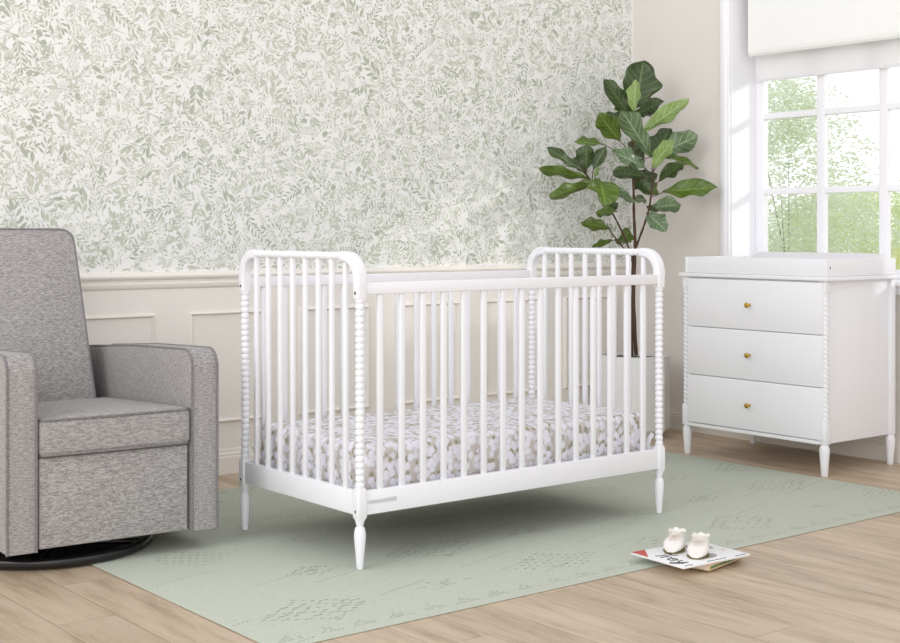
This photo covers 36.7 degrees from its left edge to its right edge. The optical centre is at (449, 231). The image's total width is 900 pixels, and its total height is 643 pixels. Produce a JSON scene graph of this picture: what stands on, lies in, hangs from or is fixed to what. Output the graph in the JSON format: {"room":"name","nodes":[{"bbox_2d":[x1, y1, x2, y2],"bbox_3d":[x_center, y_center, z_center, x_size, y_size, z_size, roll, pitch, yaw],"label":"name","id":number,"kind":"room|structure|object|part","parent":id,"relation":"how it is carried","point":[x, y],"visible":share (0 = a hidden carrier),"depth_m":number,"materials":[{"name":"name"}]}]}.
{"room":"children's room","nodes":[
{"label":"children's room","id":0,"kind":"room"},
{"bbox_2d":[0,0,632,272],"bbox_3d":[-3.018,-0.305,4.471,10.820,2.750,0.121,0,0,-38],"label":"wall","id":1,"kind":"structure","parent":0,"point":[162,135],"depth_m":6.27,"materials":[{"name":"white paper"}]},
{"bbox_2d":[219,445,259,474],"bbox_3d":[-3.094,1.016,4.311,10.502,0.108,0.018,0,0,-38],"label":"baseboard","id":2,"kind":"structure","parent":1,"relation":"attached to","point":[229,459],"depth_m":5.99,"materials":[{"name":"beige wood"}]},
{"bbox_2d":[82,284,623,449],"bbox_3d":[-3.090,0.640,4.321,10.520,0.860,0.026,0,0,-38],"label":"wainscoting","id":3,"kind":"structure","parent":1,"relation":"attached to","point":[211,317],"depth_m":6.27,"materials":[{"name":"white wood"}]},
{"bbox_2d":[79,262,636,290],"bbox_3d":[-3.088,0.211,4.318,10.520,0.073,0.034,0,0,-38],"label":"trim","id":4,"kind":"structure","parent":1,"relation":"attached to","point":[227,278],"depth_m":5.95,"materials":[{"name":"white wood"}]},
{"bbox_2d":[0,428,899,642],"bbox_3d":[-0.442,1.100,1.218,10.820,0.060,8.459,0,0,-38],"label":"floor","id":5,"kind":"structure","parent":0,"point":[838,584],"depth_m":3.88,"materials":[{"name":"brown wood"}]},
{"bbox_2d":[90,451,899,642],"bbox_3d":[0.154,1.068,5.192,3.096,0.004,1.993,0,0,-38],"label":"rug","id":6,"kind":"object","parent":5,"relation":"on","point":[293,576],"visible":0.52,"depth_m":4.66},
{"bbox_2d":[0,228,218,568],"bbox_3d":[-1.401,0.525,4.758,0.794,1.073,1.067,0,0,-35],"label":"recliner chair","id":7,"kind":"object","parent":6,"relation":"on","point":[105,449],"visible":1,"depth_m":4.47,"materials":[{"name":"grey fabric"}]},
{"bbox_3d":[-1.608,0.691,4.593,0.099,0.614,1.000,0,0,-35],"label":"arm","id":8,"kind":"part","parent":7,"relation":"part of"},
{"bbox_3d":[-1.602,0.334,5.058,0.452,0.680,0.336,0,0,-35],"label":"backrest","id":9,"kind":"part","parent":7,"relation":"part of","materials":[{"name":"grey fabric"}]},
{"bbox_3d":[-1.088,0.850,4.378,0.498,0.284,0.048,0,0,-35],"label":"footrest panel","id":10,"kind":"part","parent":7,"relation":"part of","materials":[{"name":"grey fabric"}]},
{"bbox_2d":[38,397,188,454],"bbox_3d":[-1.280,0.664,4.657,0.507,0.163,0.752,0,0,-35],"label":"seat cushion","id":11,"kind":"object","parent":7,"relation":"on","point":[66,425],"depth_m":4.39,"materials":[{"name":"grey fabric"}]},
{"bbox_3d":[-1.107,0.697,4.943,0.099,0.602,1.000,0,0,-35],"label":"arm","id":12,"kind":"part","parent":7,"relation":"part of"},
{"bbox_2d":[239,247,664,569],"bbox_3d":[0.029,0.565,4.980,1.409,1.001,0.758,0,0,-38],"label":"crib","id":13,"kind":"object","parent":6,"relation":"on","point":[360,502],"visible":0.98,"depth_m":4.70,"materials":[{"name":"white paint"}]},
{"bbox_3d":[-0.731,0.560,4.837,0.035,0.704,0.035,0,0,-38],"label":"corner post","id":14,"kind":"part","parent":13,"relation":"part of","materials":[{"name":"white paint"}]},
{"bbox_3d":[-0.731,0.986,4.837,0.038,0.158,0.038,0,0,-38],"label":"leg","id":15,"kind":"part","parent":13,"relation":"part of","materials":[{"name":"white paint"}]},
{"bbox_3d":[-0.508,0.081,4.555,0.028,0.027,0.556,0,0,-38],"label":"twisted rail","id":16,"kind":"part","parent":13,"relation":"part of","materials":[{"name":"white paint"}]},
{"bbox_3d":[-0.508,0.858,4.555,0.024,0.076,0.688,0,0,-38],"label":"rail","id":17,"kind":"part","parent":13,"relation":"part of","materials":[{"name":"white paint"}]},
{"bbox_3d":[-0.284,0.560,4.273,0.035,0.704,0.035,0,0,-38],"label":"corner post","id":18,"kind":"part","parent":13,"relation":"part of","materials":[{"name":"white paint"}]},
{"bbox_3d":[-0.284,0.986,4.273,0.038,0.158,0.038,0,0,-38],"label":"leg","id":19,"kind":"part","parent":13,"relation":"part of","materials":[{"name":"white paint"}]},
{"bbox_3d":[-0.215,0.856,4.311,0.114,0.014,0.002,0,0,-38],"label":"maker plate","id":20,"kind":"part","parent":13,"relation":"part of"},
{"bbox_3d":[-0.194,0.181,5.263,1.340,0.038,0.024,0,0,-38],"label":"rail","id":21,"kind":"part","parent":13,"relation":"part of","materials":[{"name":"white paint"}]},
{"bbox_2d":[260,397,639,489],"bbox_3d":[0.029,0.777,4.980,1.304,0.188,0.660,0,0,-38],"label":"mattress","id":22,"kind":"object","parent":13,"relation":"on","point":[390,418],"visible":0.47,"depth_m":4.72,"materials":[{"name":"white fabric"}]},
{"bbox_3d":[0.253,0.181,4.698,1.340,0.038,0.024,0,0,-38],"label":"rail","id":23,"kind":"part","parent":13,"relation":"part of","materials":[{"name":"white paint"}]},
{"bbox_3d":[0.253,0.858,4.698,1.340,0.076,0.024,0,0,-38],"label":"rail","id":24,"kind":"part","parent":13,"relation":"part of","materials":[{"name":"white paint"}]},
{"bbox_3d":[0.343,0.560,5.688,0.035,0.704,0.035,0,0,-38],"label":"corner post","id":25,"kind":"part","parent":13,"relation":"part of","materials":[{"name":"white paint"}]},
{"bbox_3d":[0.567,0.081,5.406,0.028,0.027,0.556,0,0,-38],"label":"twisted rail","id":26,"kind":"part","parent":13,"relation":"part of","materials":[{"name":"white paint"}]},
{"bbox_3d":[0.790,0.560,5.123,0.035,0.704,0.035,0,0,-38],"label":"corner post","id":27,"kind":"part","parent":13,"relation":"part of","materials":[{"name":"white paint"}]},
{"bbox_3d":[0.790,0.986,5.123,0.038,0.158,0.038,0,0,-38],"label":"leg","id":28,"kind":"part","parent":13,"relation":"part of","materials":[{"name":"white paint"}]},
{"bbox_2d":[693,558,741,570],"bbox_3d":[0.813,1.055,4.381,0.178,0.020,0.220,0,0,40],"label":"picture book","id":29,"kind":"object","parent":6,"relation":"on","point":[709,567],"visible":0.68,"depth_m":4.27,"materials":[{"name":"paper"}]},
{"bbox_2d":[631,541,749,568],"bbox_3d":[0.774,1.040,4.366,0.301,0.008,0.238,0,0,-35],"label":"magazine","id":30,"kind":"object","parent":29,"relation":"on","point":[717,553],"visible":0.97,"depth_m":4.32,"materials":[{"name":"paper"}]},
{"bbox_2d":[663,527,685,553],"bbox_3d":[0.732,1.005,4.407,0.070,0.062,0.121,0,0,24],"label":"shoe","id":31,"kind":"object","parent":30,"relation":"on","point":[674,543],"visible":1,"depth_m":4.38,"materials":[{"name":"fabric"}]},
{"bbox_2d":[687,532,709,559],"bbox_3d":[0.796,1.005,4.334,0.070,0.062,0.121,0,0,22],"label":"shoe","id":32,"kind":"object","parent":30,"relation":"on","point":[698,548],"visible":1,"depth_m":4.31,"materials":[{"name":"fabric"}]},
{"bbox_2d":[705,553,716,558],"bbox_3d":[0.815,1.037,4.327,0.090,0.001,0.060,0,0,-35],"label":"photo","id":33,"kind":"object","parent":30,"relation":"on","point":[711,555],"depth_m":4.32},
{"bbox_2d":[539,60,717,438],"bbox_3d":[0.897,0.085,7.058,0.951,1.971,0.445,0,0,-7],"label":"fig","id":34,"kind":"object","parent":5,"relation":"on","point":[640,82],"visible":0.99,"depth_m":7.02,"materials":[{"name":"plant"}]},
{"bbox_3d":[0.815,-0.089,7.059,0.291,0.542,0.131,0,0,-38],"label":"stem","id":35,"kind":"part","parent":34,"relation":"part of","materials":[{"name":"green plant"}]},
{"bbox_3d":[0.895,0.053,7.130,0.147,0.192,0.013,0,0,25],"label":"stem","id":36,"kind":"part","parent":34,"relation":"part of","materials":[{"name":"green plant"}]},
{"bbox_3d":[0.967,0.009,7.096,0.031,1.284,0.036,0,0,25],"label":"stem","id":37,"kind":"part","parent":34,"relation":"part of","materials":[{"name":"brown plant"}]},
{"bbox_3d":[1.006,0.168,7.082,0.127,0.968,0.045,0,0,22],"label":"stem","id":38,"kind":"part","parent":34,"relation":"part of","materials":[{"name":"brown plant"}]},
{"bbox_2d":[602,352,669,438],"bbox_3d":[0.967,0.858,7.099,0.347,0.424,0.347,0,0,21],"label":"pot","id":39,"kind":"object","parent":5,"relation":"on","point":[635,356],"depth_m":6.95,"materials":[{"name":"white ceramic"}]},
{"bbox_2d":[679,272,899,476],"bbox_3d":[1.572,0.634,6.361,0.577,0.872,0.856,0,0,-38],"label":"dresser","id":40,"kind":"object","parent":5,"relation":"on","point":[805,359],"visible":1,"depth_m":6.12,"materials":[{"name":"white wood"}]},
{"bbox_3d":[1.144,1.000,6.529,0.045,0.140,0.045,0,0,-38],"label":"leg","id":41,"kind":"part","parent":40,"relation":"part of","materials":[{"name":"white wood"}]},
{"bbox_3d":[1.529,1.000,6.844,0.045,0.140,0.045,0,0,-38],"label":"leg","id":42,"kind":"part","parent":40,"relation":"part of","materials":[{"name":"white wood"}]},
{"bbox_3d":[1.384,0.338,6.195,0.019,0.226,0.767,0,0,-38],"label":"drawer","id":43,"kind":"part","parent":40,"relation":"part of","materials":[{"name":"white wood"}]},
{"bbox_3d":[1.384,0.567,6.195,0.019,0.226,0.767,0,0,-38],"label":"drawer","id":44,"kind":"part","parent":40,"relation":"part of","materials":[{"name":"white wood"}]},
{"bbox_3d":[1.384,0.797,6.195,0.019,0.226,0.767,0,0,-38],"label":"drawer","id":45,"kind":"part","parent":40,"relation":"part of","materials":[{"name":"white wood"}]},
{"bbox_2d":[685,256,895,276],"bbox_3d":[1.582,0.160,6.349,0.516,0.076,0.811,0,0,-38],"label":"tray","id":46,"kind":"object","parent":40,"relation":"on","point":[704,264],"visible":0.94,"depth_m":6.10,"materials":[{"name":"wood"}]},
{"bbox_2d":[737,252,887,258],"bbox_3d":[1.592,0.146,6.338,0.479,0.087,0.744,0,0,-38],"label":"changing pad","id":47,"kind":"object","parent":46,"relation":"in","point":[790,255],"visible":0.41,"depth_m":6.42,"materials":[{"name":"fabric"}]},
{"bbox_3d":[1.633,1.000,5.911,0.045,0.140,0.045,0,0,-38],"label":"leg","id":48,"kind":"part","parent":40,"relation":"part of","materials":[{"name":"white wood"}]},
{"bbox_3d":[2.021,1.000,6.223,0.045,0.140,0.045,0,0,-38],"label":"leg","id":49,"kind":"part","parent":40,"relation":"part of","materials":[{"name":"white wood"}]},
{"bbox_2d":[633,0,899,438],"bbox_3d":[3.702,-1.130,4.410,0.240,4.400,8.319,0,0,-38],"label":"wall","id":50,"kind":"structure","parent":0,"point":[680,39],"depth_m":7.31,"materials":[{"name":"beige paint"}]},
{"bbox_2d":[670,408,899,462],"bbox_3d":[3.604,1.016,4.327,0.018,0.108,8.309,0,0,-38],"label":"baseboard","id":51,"kind":"structure","parent":50,"relation":"attached to","point":[874,448],"depth_m":6.52,"materials":[{"name":"white wood"}]},
{"bbox_2d":[720,0,899,294],"bbox_3d":[2.012,-0.577,6.512,0.280,1.745,1.672,0,0,-38],"label":"trim","id":52,"kind":"structure","parent":50,"relation":"attached to","point":[737,68],"depth_m":7.08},
{"bbox_2d":[755,56,899,278],"bbox_3d":[2.100,-0.574,6.575,0.040,1.611,1.520,0,0,-38],"label":"window","id":53,"kind":"structure","parent":50,"relation":"in","point":[885,106],"depth_m":6.83,"materials":[{"name":"white wood"}]},
{"bbox_2d":[748,0,899,81],"bbox_3d":[2.023,-1.079,6.522,0.110,0.593,1.455,0,0,-38],"label":"window blind","id":54,"kind":"object","parent":53,"relation":"attached to","point":[788,39],"visible":1,"depth_m":6.73,"materials":[{"name":"fabric"}]},
{"label":"outside","id":55,"kind":"structure","parent":0,"visible":0},
{"bbox_3d":[12.357,1.280,21.266,34.220,0.180,42.000,0,0,-38],"label":"lawn","id":56,"kind":"structure","parent":55,"visible":0},
{"bbox_2d":[768,77,899,259],"bbox_3d":[3.068,-0.240,11.989,2.051,2.866,1.611,0,0,5],"label":"tree","id":57,"kind":"object","parent":56,"relation":"on","point":[789,129],"visible":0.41,"depth_m":11.65,"materials":[{"name":"green plant"}]},
{"bbox_2d":[768,181,899,252],"bbox_3d":[4.389,0.322,15.002,2.415,1.744,1.801,0,0,-38],"label":"tree","id":58,"kind":"object","parent":56,"relation":"on","point":[897,196],"visible":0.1,"depth_m":14.72,"materials":[{"name":"green plant"}]},
{"bbox_2d":[891,179,899,265],"bbox_3d":[4.878,-0.015,12.943,1.746,2.415,1.533,0,0,-28],"label":"tree","id":59,"kind":"object","parent":56,"relation":"on","point":[897,206],"visible":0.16,"depth_m":13.12,"materials":[{"name":"green plant"}]},
{"bbox_2d":[891,248,899,269],"bbox_3d":[4.022,0.603,10.695,1.429,1.183,1.140,0,0,-38],"label":"bush","id":60,"kind":"object","parent":56,"relation":"on","point":[895,253],"visible":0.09,"depth_m":10.68,"materials":[{"name":"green plant"}]}
]}

